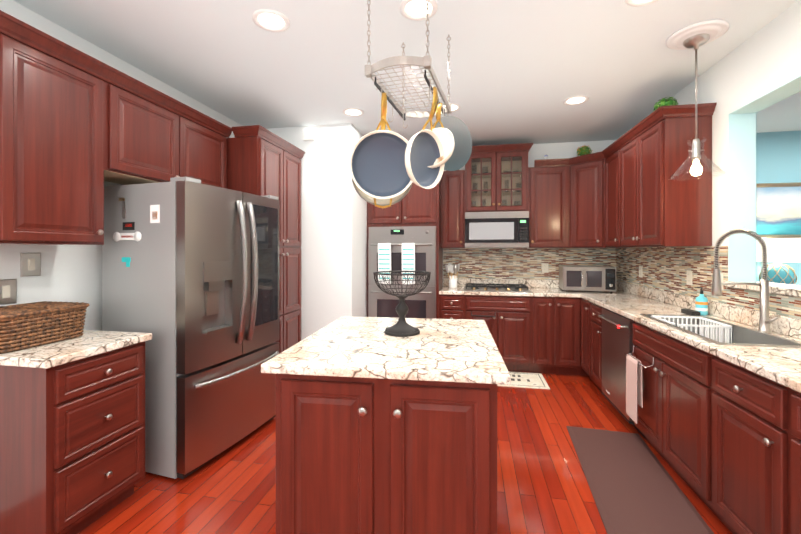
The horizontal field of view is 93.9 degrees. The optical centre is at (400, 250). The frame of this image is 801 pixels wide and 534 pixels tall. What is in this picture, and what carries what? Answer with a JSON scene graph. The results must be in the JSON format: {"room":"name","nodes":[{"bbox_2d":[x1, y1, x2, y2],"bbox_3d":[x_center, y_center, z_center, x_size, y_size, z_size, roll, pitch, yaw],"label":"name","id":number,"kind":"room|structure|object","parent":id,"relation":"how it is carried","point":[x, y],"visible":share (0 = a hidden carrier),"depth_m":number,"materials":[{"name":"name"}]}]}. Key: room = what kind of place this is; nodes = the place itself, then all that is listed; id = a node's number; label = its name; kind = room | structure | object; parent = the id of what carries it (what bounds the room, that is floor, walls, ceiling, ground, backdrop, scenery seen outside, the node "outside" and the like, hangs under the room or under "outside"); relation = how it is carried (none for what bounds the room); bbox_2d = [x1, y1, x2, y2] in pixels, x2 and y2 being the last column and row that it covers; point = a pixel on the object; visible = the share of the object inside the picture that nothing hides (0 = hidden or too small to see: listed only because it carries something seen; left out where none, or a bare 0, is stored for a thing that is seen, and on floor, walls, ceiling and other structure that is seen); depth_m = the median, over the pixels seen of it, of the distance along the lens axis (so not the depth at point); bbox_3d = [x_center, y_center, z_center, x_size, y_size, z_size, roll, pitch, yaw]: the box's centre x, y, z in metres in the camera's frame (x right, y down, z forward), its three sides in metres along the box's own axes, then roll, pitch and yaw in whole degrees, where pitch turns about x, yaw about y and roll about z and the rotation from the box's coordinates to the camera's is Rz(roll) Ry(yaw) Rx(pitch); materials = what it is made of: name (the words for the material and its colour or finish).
{"room":"kitchen","nodes":[
{"label":"kitchen","id":0,"kind":"room"},
{"bbox_2d":[0,0,241,330],"bbox_3d":[-2.277,0.016,1.378,0.150,2.720,8.350,0,0,11],"label":"wall","id":1,"kind":"structure","parent":0,"point":[71,273],"depth_m":2.29,"materials":[{"name":"white paint"}]},
{"bbox_2d":[0,279,16,304],"bbox_3d":[-2.091,0.216,1.920,0.011,0.130,0.200,0,0,11],"label":"outlet","id":2,"kind":"object","parent":1,"relation":"attached to","point":[8,287],"depth_m":1.98,"materials":[{"name":"grey"}]},
{"bbox_2d":[20,253,40,276],"bbox_3d":[-2.059,0.076,2.084,0.011,0.130,0.095,0,0,11],"label":"outlet","id":3,"kind":"object","parent":1,"relation":"attached to","point":[30,264],"depth_m":2.08,"materials":[{"name":"grey plastic"}]},
{"bbox_2d":[0,10,232,244],"bbox_3d":[-1.799,-0.546,2.461,0.382,1.025,1.682,0,0,11],"label":"upper cabinets","id":4,"kind":"object","parent":1,"relation":"attached to","point":[78,128],"visible":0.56,"depth_m":1.99,"materials":[{"name":"brown wood"}]},
{"bbox_2d":[267,123,366,339],"bbox_3d":[-0.966,0.016,4.701,1.175,2.720,1.330,0,0,11],"label":"wall","id":5,"kind":"structure","parent":0,"point":[333,245],"depth_m":4.00,"materials":[{"name":"white paint"}]},
{"bbox_2d":[303,128,314,140],"bbox_3d":[-0.981,-1.244,4.000,0.120,0.120,0.048,0,0,11],"label":"air vent","id":6,"kind":"object","parent":5,"relation":"in","point":[308,134],"visible":1,"depth_m":3.98,"materials":[{"name":"white"}]},
{"bbox_2d":[78,373,731,533],"bbox_3d":[1.887,1.402,0.606,8.720,0.050,8.400,0,0,11],"label":"floor","id":7,"kind":"structure","parent":0,"point":[543,487],"depth_m":2.21,"materials":[{"name":"brown wood"}]},
{"bbox_2d":[0,342,144,533],"bbox_3d":[-1.759,0.941,1.915,0.656,0.870,0.500,0,0,11],"label":"base cabinet","id":8,"kind":"object","parent":7,"relation":"on","point":[72,447],"visible":1,"depth_m":1.70,"materials":[{"name":"brown wood"}]},
{"bbox_2d":[0,330,151,368],"bbox_3d":[-1.770,0.435,1.917,0.637,0.138,0.540,0,0,11],"label":"countertop","id":9,"kind":"structure","parent":8,"relation":"on","point":[88,343],"depth_m":1.78,"materials":[{"name":"stone"}]},
{"bbox_2d":[0,301,89,352],"bbox_3d":[-1.895,0.373,1.885,0.335,0.184,0.415,0,0,11],"label":"woven basket","id":10,"kind":"object","parent":9,"relation":"on","point":[28,325],"visible":1,"depth_m":1.83,"materials":[{"name":"brown wicker"}]},
{"bbox_2d":[102,177,278,478],"bbox_3d":[-1.411,0.469,2.723,0.801,1.815,0.916,0,0,18],"label":"refrigerator","id":11,"kind":"object","parent":7,"relation":"on","point":[190,274],"visible":0.98,"depth_m":2.35,"materials":[{"name":"grey metal"}]},
{"bbox_2d":[227,125,304,353],"bbox_3d":[-1.427,0.158,3.643,0.657,2.435,0.882,0,0,11],"label":"pantry","id":12,"kind":"object","parent":7,"relation":"on","point":[262,161],"visible":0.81,"depth_m":3.58,"materials":[{"name":"brown wood"}]},
{"bbox_2d":[276,374,496,533],"bbox_3d":[-0.011,0.941,1.980,0.960,0.870,1.061,0,0,11],"label":"base cabinet","id":13,"kind":"object","parent":7,"relation":"on","point":[355,455],"visible":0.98,"depth_m":1.50,"materials":[{"name":"brown wood"}]},
{"bbox_2d":[261,316,510,384],"bbox_3d":[-0.003,0.485,2.032,1.000,0.038,1.140,0,0,8],"label":"countertop","id":14,"kind":"structure","parent":13,"relation":"on","point":[456,350],"depth_m":1.70,"materials":[{"name":"stone"}]},
{"bbox_2d":[373,271,430,336],"bbox_3d":[0.009,0.293,2.121,0.327,0.344,0.327,0,0,11],"label":"wire bowl","id":15,"kind":"object","parent":14,"relation":"on","point":[401,327],"visible":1,"depth_m":2.08,"materials":[{"name":"grey metal"}]},
{"bbox_2d":[367,180,442,318],"bbox_3d":[0.097,0.158,4.682,0.915,2.435,0.657,0,0,11],"label":"tall cabinet","id":16,"kind":"object","parent":7,"relation":"on","point":[416,205],"visible":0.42,"depth_m":4.38,"materials":[{"name":"brown wood"}]},
{"bbox_2d":[368,226,435,318],"bbox_3d":[0.008,0.366,4.353,0.803,1.300,0.125,0,0,11],"label":"double wall oven","id":17,"kind":"object","parent":16,"relation":"in","point":[421,304],"visible":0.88,"depth_m":4.36,"materials":[{"name":"silver metal"}]},
{"bbox_2d":[378,243,390,283],"bbox_3d":[-0.184,0.151,4.340,0.150,0.480,0.052,0,0,11],"label":"oven towel","id":18,"kind":"object","parent":17,"relation":"hanging from","point":[384,256],"depth_m":4.32,"materials":[{"name":"white fabric"}]},
{"bbox_2d":[402,243,414,284],"bbox_3d":[0.091,0.151,4.288,0.150,0.480,0.052,0,0,11],"label":"oven towel","id":19,"kind":"object","parent":17,"relation":"hanging from","point":[408,249],"depth_m":4.27,"materials":[{"name":"white fabric"}]},
{"bbox_2d":[439,294,466,318],"bbox_3d":[0.646,0.941,4.593,0.292,0.870,0.625,0,0,11],"label":"base cabinet","id":20,"kind":"object","parent":7,"relation":"on","point":[450,306],"depth_m":4.29,"materials":[{"name":"brown wood"}]},
{"bbox_2d":[467,295,534,372],"bbox_3d":[1.148,0.941,4.497,0.731,0.870,0.625,0,0,11],"label":"base cabinet","id":21,"kind":"object","parent":7,"relation":"on","point":[530,334],"depth_m":4.17,"materials":[{"name":"brown wood"}]},
{"bbox_2d":[471,311,495,316],"bbox_3d":[0.931,0.711,4.198,0.272,0.051,0.038,0,0,11],"label":"towel bar","id":22,"kind":"object","parent":21,"relation":"attached to","point":[483,315],"visible":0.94,"depth_m":4.18,"materials":[{"name":"black"}]},
{"bbox_2d":[439,279,578,296],"bbox_3d":[1.239,0.435,4.476,1.500,0.138,0.637,0,0,11],"label":"countertop","id":23,"kind":"structure","parent":21,"relation":"on","point":[539,288],"depth_m":4.49,"materials":[{"name":"stone"}]},
{"bbox_2d":[445,263,459,287],"bbox_3d":[0.659,0.313,4.714,0.188,0.304,0.192,0,0,11],"label":"utensil crock","id":24,"kind":"object","parent":23,"relation":"on","point":[451,269],"visible":1,"depth_m":4.67,"materials":[{"name":"white ceramic"}]},
{"bbox_2d":[463,283,531,291],"bbox_3d":[1.153,0.442,4.519,0.760,0.046,0.520,0,0,11],"label":"gas cooktop","id":25,"kind":"object","parent":23,"relation":"in","point":[487,287],"visible":1,"depth_m":4.40,"materials":[{"name":"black metal"}]},
{"bbox_2d":[559,265,615,292],"bbox_3d":[2.161,0.322,4.344,0.540,0.285,0.426,0,0,17],"label":"toaster oven","id":26,"kind":"object","parent":23,"relation":"on","point":[585,278],"visible":1,"depth_m":4.18,"materials":[{"name":"silver metal"}]},
{"bbox_2d":[497,371,549,388],"bbox_3d":[1.105,1.371,4.019,0.860,0.008,0.470,0,0,11],"label":"carpet","id":27,"kind":"object","parent":7,"relation":"on","point":[528,380],"visible":0.35,"depth_m":3.91,"materials":[{"name":"white carpet"}]},
{"bbox_2d":[535,297,554,373],"bbox_3d":[1.619,0.941,4.407,0.227,0.870,0.625,0,0,11],"label":"base cabinet","id":28,"kind":"object","parent":7,"relation":"on","point":[544,306],"depth_m":4.10,"materials":[{"name":"brown wood"}]},
{"bbox_2d":[555,297,582,375],"bbox_3d":[1.863,0.941,4.360,0.270,0.870,0.625,0,0,11],"label":"base cabinet","id":29,"kind":"object","parent":7,"relation":"on","point":[567,309],"depth_m":4.06,"materials":[{"name":"brown wood"}]},
{"bbox_2d":[581,298,588,374],"bbox_3d":[2.192,0.941,3.830,0.565,0.870,0.332,0,0,11],"label":"base cabinet","id":30,"kind":"object","parent":7,"relation":"on","point":[584,303],"depth_m":3.89,"materials":[{"name":"brown wood"}]},
{"bbox_2d":[579,281,800,392],"bbox_3d":[1.929,0.435,2.480,0.577,0.138,4.297,0,0,11],"label":"countertop","id":31,"kind":"structure","parent":30,"relation":"on","point":[781,365],"depth_m":2.26,"materials":[{"name":"stone"}]},
{"bbox_2d":[681,287,707,315],"bbox_3d":[2.165,0.365,2.732,0.136,0.200,0.140,0,0,11],"label":"soap dispenser","id":32,"kind":"object","parent":31,"relation":"on","point":[701,304],"visible":1,"depth_m":2.70,"materials":[{"name":"teal plastic"}]},
{"bbox_2d":[640,314,800,347],"bbox_3d":[1.863,0.570,2.250,0.416,0.220,0.881,0,0,11],"label":"sink","id":33,"kind":"object","parent":31,"relation":"in","point":[743,336],"visible":0.08,"depth_m":2.19,"materials":[{"name":"silver metal"}]},
{"bbox_2d":[651,315,732,342],"bbox_3d":[1.905,0.552,2.469,0.312,0.186,0.330,0,0,11],"label":"dish rack","id":34,"kind":"object","parent":33,"relation":"in","point":[722,326],"visible":0.48,"depth_m":2.36,"materials":[{"name":"white plastic"}]},
{"bbox_2d":[711,229,779,332],"bbox_3d":[1.967,0.168,2.132,0.294,0.595,0.133,0,0,11],"label":"spring faucet","id":35,"kind":"object","parent":31,"relation":"on","point":[764,320],"visible":1,"depth_m":2.15,"materials":[{"name":"silver metal"}]},
{"bbox_2d":[598,308,644,437],"bbox_3d":[1.993,0.942,3.004,0.615,0.868,0.602,0,0,11],"label":"dishwasher","id":36,"kind":"object","parent":7,"relation":"on","point":[617,337],"visible":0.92,"depth_m":3.00,"materials":[{"name":"black"}]},
{"bbox_2d":[589,301,676,409],"bbox_3d":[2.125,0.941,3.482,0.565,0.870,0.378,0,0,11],"label":"base cabinet","id":37,"kind":"object","parent":7,"relation":"on","point":[659,381],"depth_m":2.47,"materials":[{"name":"brown wood"}]},
{"bbox_2d":[625,345,656,423],"bbox_3d":[1.627,0.919,2.550,0.082,0.475,0.340,0,0,11],"label":"towel","id":38,"kind":"object","parent":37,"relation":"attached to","point":[634,365],"visible":1,"depth_m":2.55,"materials":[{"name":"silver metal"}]},
{"bbox_2d":[566,426,713,533],"bbox_3d":[1.339,1.367,2.106,0.500,0.018,1.560,0,0,15],"label":"rug","id":39,"kind":"object","parent":7,"relation":"on","point":[634,487],"visible":1,"depth_m":2.14,"materials":[{"name":"fabric"}]},
{"bbox_2d":[701,350,776,533],"bbox_3d":[1.760,0.941,1.576,0.565,0.870,0.478,0,0,11],"label":"base cabinet","id":40,"kind":"object","parent":7,"relation":"on","point":[723,437],"depth_m":1.64,"materials":[{"name":"brown wood"}]},
{"bbox_2d":[777,383,800,533],"bbox_3d":[1.672,0.941,1.116,0.565,0.870,0.460,0,0,11],"label":"base cabinet","id":41,"kind":"object","parent":7,"relation":"on","point":[788,399],"depth_m":1.41,"materials":[{"name":"brown wood"}]},
{"bbox_3d":[4.081,0.916,4.035,1.200,0.920,0.400,0,0,11],"label":"console table","id":42,"kind":"object","parent":7,"relation":"on","visible":0},
{"bbox_2d":[756,238,800,284],"bbox_3d":[4.046,0.162,4.011,0.400,0.585,0.400,0,0,11],"label":"table lamp","id":43,"kind":"object","parent":42,"relation":"on","point":[780,250],"visible":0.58,"depth_m":3.89,"materials":[{"name":"teal"}]},
{"bbox_2d":[13,0,800,145],"bbox_3d":[1.887,-1.383,0.606,8.720,0.080,8.400,0,0,11],"label":"ceiling","id":44,"kind":"structure","parent":0,"point":[521,71],"depth_m":2.57,"materials":[{"name":"white paint"}]},
{"bbox_2d":[252,9,289,31],"bbox_3d":[-0.754,-1.338,2.180,0.209,0.010,0.209,0,0,-28],"label":"recessed light","id":45,"kind":"object","parent":44,"relation":"in","point":[277,21],"depth_m":2.18,"materials":[{"name":"white glass"}]},
{"bbox_2d":[342,108,363,116],"bbox_3d":[-0.458,-1.338,3.620,0.209,0.010,0.209,0,0,-10],"label":"recessed light","id":46,"kind":"object","parent":44,"relation":"in","point":[354,112],"depth_m":3.61,"materials":[{"name":"white"}]},
{"bbox_2d":[365,0,451,120],"bbox_3d":[0.073,-1.080,2.083,0.327,0.503,0.718,0,0,17],"label":"pot rack","id":47,"kind":"object","parent":44,"relation":"hanging from","point":[425,62],"visible":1,"depth_m":1.90,"materials":[{"name":"silver metal"}]},
{"bbox_2d":[349,79,471,207],"bbox_3d":[0.051,-0.541,2.026,0.662,0.620,0.541,0,0,11],"label":"pans","id":48,"kind":"object","parent":47,"relation":"hanging from","point":[389,167],"visible":1,"depth_m":2.03,"materials":[{"name":"cream metal"},{"name":"brass"},{"name":"grey ceramic"}]},
{"bbox_2d":[400,0,437,20],"bbox_3d":[0.100,-1.338,2.068,0.209,0.010,0.209,0,0,-28],"label":"recessed light","id":49,"kind":"object","parent":44,"relation":"in","point":[415,10],"depth_m":2.07,"materials":[{"name":"white glass"}]},
{"bbox_2d":[442,103,460,111],"bbox_3d":[0.457,-1.338,3.506,0.209,0.010,0.209,0,0,-10],"label":"recessed light","id":50,"kind":"object","parent":44,"relation":"in","point":[455,107],"depth_m":3.47,"materials":[{"name":"white"}]},
{"bbox_2d":[563,95,588,104],"bbox_3d":[1.565,-1.338,3.335,0.209,0.010,0.209,0,0,-10],"label":"recessed light","id":51,"kind":"object","parent":44,"relation":"in","point":[574,100],"depth_m":3.33,"materials":[{"name":"white"}]},
{"bbox_2d":[625,0,657,6],"bbox_3d":[1.288,-1.338,1.942,0.209,0.010,0.209,0,0,5],"label":"recessed light","id":52,"kind":"object","parent":44,"relation":"in","point":[635,3],"depth_m":2.01,"materials":[{"name":"white"}]},
{"bbox_2d":[666,19,728,180],"bbox_3d":[1.840,-0.903,2.325,0.310,0.882,0.310,0,0,11],"label":"pendant light","id":53,"kind":"object","parent":44,"relation":"hanging from","point":[695,36],"visible":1,"depth_m":2.31,"materials":[{"name":"white"}]},
{"bbox_2d":[443,131,800,284],"bbox_3d":[3.329,0.016,4.477,7.345,2.720,0.154,0,0,11],"label":"wall","id":54,"kind":"structure","parent":0,"point":[778,157],"depth_m":4.24,"materials":[{"name":"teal paint"}]},
{"bbox_2d":[465,211,528,247],"bbox_3d":[1.168,-0.248,4.598,0.731,0.422,0.419,0,0,11],"label":"over-the-range microwave","id":55,"kind":"object","parent":54,"relation":"attached to","point":[508,229],"visible":1,"depth_m":4.39,"materials":[{"name":"silver metal"}]},
{"bbox_2d":[465,143,532,211],"bbox_3d":[1.169,-0.857,4.604,0.833,0.785,0.408,0,0,11],"label":"glass-front cabinet","id":56,"kind":"object","parent":54,"relation":"attached to","point":[496,178],"visible":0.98,"depth_m":4.48,"materials":[{"name":"brown wood"}]},
{"bbox_2d":[443,248,614,279],"bbox_3d":[1.579,0.166,4.732,2.070,0.397,0.008,0,0,11],"label":"tile backsplash","id":57,"kind":"structure","parent":54,"relation":"attached to","point":[475,263],"depth_m":4.74,"materials":[{"name":"tile"}]},
{"bbox_2d":[542,263,547,272],"bbox_3d":[1.812,0.216,4.678,0.075,0.115,0.008,0,0,11],"label":"outlet","id":58,"kind":"object","parent":57,"relation":"attached to","point":[544,265],"depth_m":4.68,"materials":[{"name":"white plastic"}]},
{"bbox_2d":[441,103,716,247],"bbox_3d":[1.410,-0.547,3.800,2.092,1.025,1.899,0,0,11],"label":"upper cabinets","id":59,"kind":"object","parent":54,"relation":"attached to","point":[624,191],"visible":0.98,"depth_m":3.42,"materials":[{"name":"brown wood"}]},
{"bbox_2d":[576,146,592,155],"bbox_3d":[2.169,-1.154,4.423,0.178,0.186,0.172,0,0,11],"label":"potted plant","id":60,"kind":"object","parent":59,"relation":"on","point":[581,151],"visible":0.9,"depth_m":4.40,"materials":[{"name":"green plant"}]},
{"bbox_2d":[654,97,677,109],"bbox_3d":[2.161,-1.154,3.044,0.172,0.188,0.167,0,0,11],"label":"topiary plant","id":61,"kind":"object","parent":59,"relation":"on","point":[665,102],"visible":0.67,"depth_m":3.00,"materials":[{"name":"green plant"}]},
{"bbox_2d":[756,182,800,237],"bbox_3d":[4.412,-0.449,4.169,0.940,0.620,0.040,0,0,11],"label":"seascape painting","id":62,"kind":"object","parent":54,"relation":"attached to","point":[778,210],"visible":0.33,"depth_m":4.21,"materials":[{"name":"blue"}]},
{"bbox_2d":[618,0,800,319],"bbox_3d":[1.929,0.017,0.496,0.163,2.720,8.200,0,0,11],"label":"wall","id":63,"kind":"structure","parent":0,"point":[743,83],"depth_m":2.53,"materials":[{"name":"white paint"}]},
{"bbox_2d":[615,246,800,319],"bbox_3d":[2.209,0.167,2.427,0.008,0.397,4.298,0,0,11],"label":"tile backsplash","id":64,"kind":"structure","parent":63,"relation":"attached to","point":[665,268],"depth_m":3.02,"materials":[{"name":"tile"}]},
{"bbox_2d":[639,266,642,277],"bbox_3d":[2.473,0.216,3.854,0.009,0.115,0.075,0,0,11],"label":"outlet","id":65,"kind":"object","parent":64,"relation":"attached to","point":[640,267],"depth_m":3.83,"materials":[{"name":"white plastic"}]},
{"bbox_2d":[687,270,691,284],"bbox_3d":[2.308,0.216,2.989,0.009,0.115,0.075,0,0,11],"label":"outlet","id":66,"kind":"object","parent":64,"relation":"attached to","point":[689,273],"depth_m":2.98,"materials":[{"name":"white plastic"}]},
{"bbox_2d":[725,281,800,296],"bbox_3d":[2.116,0.226,1.413,0.235,0.039,2.272,0,0,11],"label":"pass-through ledge","id":67,"kind":"object","parent":63,"relation":"attached to","point":[786,289],"visible":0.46,"depth_m":2.16,"materials":[{"name":"stone"}]}
]}

